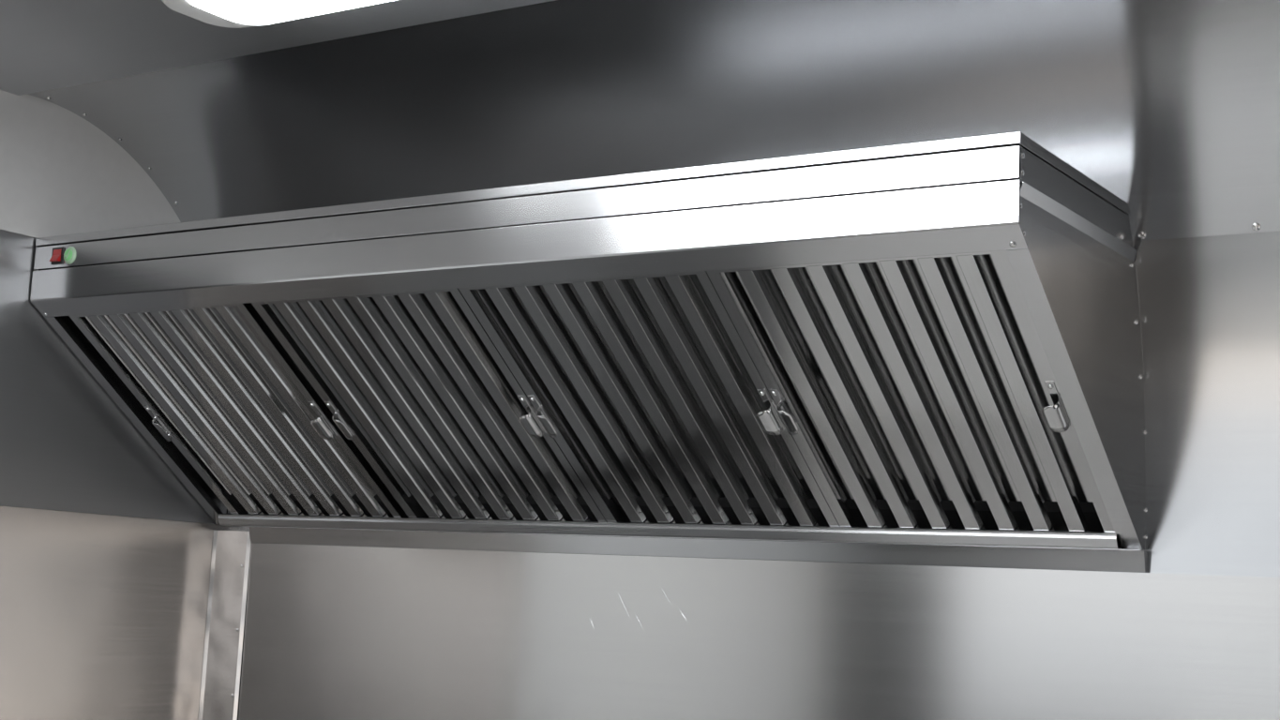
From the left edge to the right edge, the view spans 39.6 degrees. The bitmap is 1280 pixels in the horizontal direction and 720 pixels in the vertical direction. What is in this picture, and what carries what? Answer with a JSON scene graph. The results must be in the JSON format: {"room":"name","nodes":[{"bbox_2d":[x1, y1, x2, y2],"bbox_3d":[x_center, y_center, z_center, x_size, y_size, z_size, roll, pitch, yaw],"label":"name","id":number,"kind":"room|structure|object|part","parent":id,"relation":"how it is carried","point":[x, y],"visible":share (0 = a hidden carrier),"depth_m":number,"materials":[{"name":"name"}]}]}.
{"room":"commercial kitchen","nodes":[
{"label":"commercial kitchen","id":0,"kind":"room"},
{"bbox_2d":[0,90,225,719],"bbox_3d":[-1.845,0.423,2.549,0.036,2.450,3.350,-2,-9,33],"label":"wall","id":1,"kind":"structure","parent":0,"point":[106,554],"depth_m":3.60,"materials":[{"name":"metal"}]},
{"bbox_3d":[-1.815,-0.542,2.627,0.004,0.284,3.200,-2,-9,33],"label":"panel","id":2,"kind":"part","parent":1,"relation":"part of","materials":[{"name":"silver metal"}]},
{"bbox_2d":[0,0,555,95],"bbox_3d":[-0.543,-0.775,1.481,3.400,0.018,2.678,-2,-9,33],"label":"ceiling","id":3,"kind":"structure","parent":0,"point":[45,45],"depth_m":3.06,"materials":[{"name":"metal"}]},
{"bbox_2d":[161,0,394,28],"bbox_3d":[-0.228,-0.588,2.547,1.215,0.032,0.177,-2,-9,33],"label":"recessed light","id":4,"kind":"object","parent":3,"relation":"in","point":[225,13],"visible":1,"depth_m":2.81,"materials":[{"name":"white plastic"}]},
{"bbox_2d":[26,0,1279,719],"bbox_3d":[0.692,0.590,2.429,4.375,2.342,0.680,-2,-9,33],"label":"wall","id":5,"kind":"structure","parent":0,"point":[1171,107],"depth_m":2.98,"materials":[{"name":"metal"}]},
{"bbox_2d":[197,530,250,719],"bbox_3d":[-0.927,1.117,3.790,0.097,1.500,0.017,-1,-9,25],"label":"trim","id":6,"kind":"structure","parent":5,"relation":"attached to","point":[231,549],"depth_m":3.86,"materials":[{"name":"metal"}]},
{"bbox_2d":[30,131,1147,572],"bbox_3d":[-0.203,0.045,3.166,2.061,0.572,0.582,-2,-9,33],"label":"extraction hood","id":7,"kind":"object","parent":5,"relation":"attached to","point":[1071,253],"visible":0.92,"depth_m":2.81,"materials":[{"name":"metal"}]},
{"bbox_2d":[49,249,60,262],"bbox_3d":[-1.147,-0.206,3.487,0.023,0.025,0.009,-2,-9,33],"label":"rocker switch","id":8,"kind":"object","parent":7,"relation":"attached to","point":[54,254],"depth_m":3.49,"materials":[{"name":"red plastic"}]},
{"bbox_2d":[63,246,75,264],"bbox_3d":[-1.114,-0.205,3.472,0.034,0.034,0.005,-2,-9,33],"label":"lamp","id":9,"kind":"object","parent":7,"relation":"attached to","point":[69,252],"depth_m":3.47,"materials":[{"name":"green plastic"}]},
{"bbox_3d":[-1.059,0.104,3.729,0.002,0.449,0.564,-2,-9,33],"label":"panel","id":10,"kind":"part","parent":7,"relation":"part of","materials":[{"name":"metal"}]},
{"bbox_2d":[69,302,405,518],"bbox_3d":[-0.797,0.101,3.565,0.482,0.395,0.505,-2,-9,33],"label":"filter","id":11,"kind":"object","parent":7,"relation":"on","point":[216,383],"visible":0.97,"depth_m":3.54,"materials":[{"name":"metal"}]},
{"bbox_3d":[-0.997,0.128,3.682,0.013,0.002,0.095,-2,-46,33],"label":"handle","id":12,"kind":"part","parent":11,"relation":"part of","materials":[{"name":"silver metal"}]},
{"bbox_3d":[-0.679,0.277,3.733,0.478,0.001,0.057,-2,-46,33],"label":"drain plate","id":13,"kind":"part","parent":11,"relation":"part of","materials":[{"name":"silver metal"}]},
{"bbox_3d":[-0.612,0.113,3.429,0.013,0.002,0.095,-2,-46,33],"label":"handle","id":14,"kind":"part","parent":11,"relation":"part of","materials":[{"name":"silver metal"}]},
{"bbox_2d":[251,288,607,522],"bbox_3d":[-0.377,0.084,3.289,0.482,0.395,0.505,-2,-9,33],"label":"filter","id":15,"kind":"object","parent":7,"relation":"on","point":[415,381],"visible":0.94,"depth_m":3.27,"materials":[{"name":"metal"}]},
{"bbox_3d":[-0.577,0.112,3.406,0.013,0.002,0.095,-2,-46,33],"label":"handle","id":16,"kind":"part","parent":15,"relation":"part of","materials":[{"name":"silver metal"}]},
{"bbox_3d":[-0.259,0.260,3.457,0.478,0.001,0.057,-2,-46,33],"label":"drain plate","id":17,"kind":"part","parent":15,"relation":"part of","materials":[{"name":"silver metal"}]},
{"bbox_3d":[-0.191,0.097,3.152,0.013,0.002,0.095,-2,-46,33],"label":"handle","id":18,"kind":"part","parent":15,"relation":"part of","materials":[{"name":"silver metal"}]},
{"bbox_3d":[-0.342,-0.234,2.974,2.054,0.045,0.012,-2,-9,33],"label":"control panel","id":19,"kind":"part","parent":7,"relation":"part of","materials":[{"name":"metal"}]},
{"bbox_3d":[-0.337,-0.164,2.977,2.056,0.088,0.042,-2,-9,33],"label":"panel","id":20,"kind":"part","parent":7,"relation":"part of","materials":[{"name":"metal"}]},
{"bbox_3d":[-0.337,-0.267,2.982,2.056,0.016,0.022,-2,-9,33],"label":"panel","id":21,"kind":"part","parent":7,"relation":"part of","materials":[{"name":"metal"}]},
{"bbox_2d":[458,271,840,527],"bbox_3d":[0.028,0.069,3.023,0.482,0.395,0.505,-2,-9,33],"label":"filter","id":22,"kind":"object","parent":7,"relation":"attached to","point":[648,386],"visible":0.98,"depth_m":3.01,"materials":[{"name":"metal"}]},
{"bbox_3d":[-0.172,0.096,3.140,0.013,0.002,0.095,-2,-46,33],"label":"handle","id":23,"kind":"part","parent":22,"relation":"part of","materials":[{"name":"silver metal"}]},
{"bbox_3d":[0.145,0.245,3.191,0.478,0.001,0.057,-2,-46,33],"label":"drain plate","id":24,"kind":"part","parent":22,"relation":"part of","materials":[{"name":"silver metal"}]},
{"bbox_3d":[0.213,0.081,2.887,0.013,0.002,0.095,-2,-46,33],"label":"handle","id":25,"kind":"part","parent":22,"relation":"part of","materials":[{"name":"silver metal"}]},
{"bbox_2d":[706,250,1114,533],"bbox_3d":[0.431,0.053,2.758,0.482,0.395,0.505,-2,-9,33],"label":"filter","id":26,"kind":"object","parent":7,"relation":"on","point":[916,392],"visible":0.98,"depth_m":2.74,"materials":[{"name":"metal"}]},
{"bbox_3d":[0.231,0.081,2.875,0.013,0.002,0.095,-2,-46,33],"label":"handle","id":27,"kind":"part","parent":26,"relation":"part of","materials":[{"name":"silver metal"}]},
{"bbox_3d":[0.549,0.229,2.926,0.478,0.001,0.057,-2,-46,33],"label":"drain plate","id":28,"kind":"part","parent":26,"relation":"part of","materials":[{"name":"silver metal"}]},
{"bbox_3d":[0.617,0.066,2.622,0.013,0.002,0.095,-2,-46,33],"label":"handle","id":29,"kind":"part","parent":26,"relation":"part of","materials":[{"name":"silver metal"}]},
{"bbox_3d":[0.648,-0.231,2.613,0.002,0.052,0.482,-2,-9,33],"label":"panel","id":30,"kind":"part","parent":7,"relation":"part of","materials":[{"name":"metal"}]},
{"bbox_3d":[0.653,0.038,2.604,0.002,0.449,0.564,-2,-9,33],"label":"panel","id":31,"kind":"part","parent":7,"relation":"part of","materials":[{"name":"metal"}]}
]}

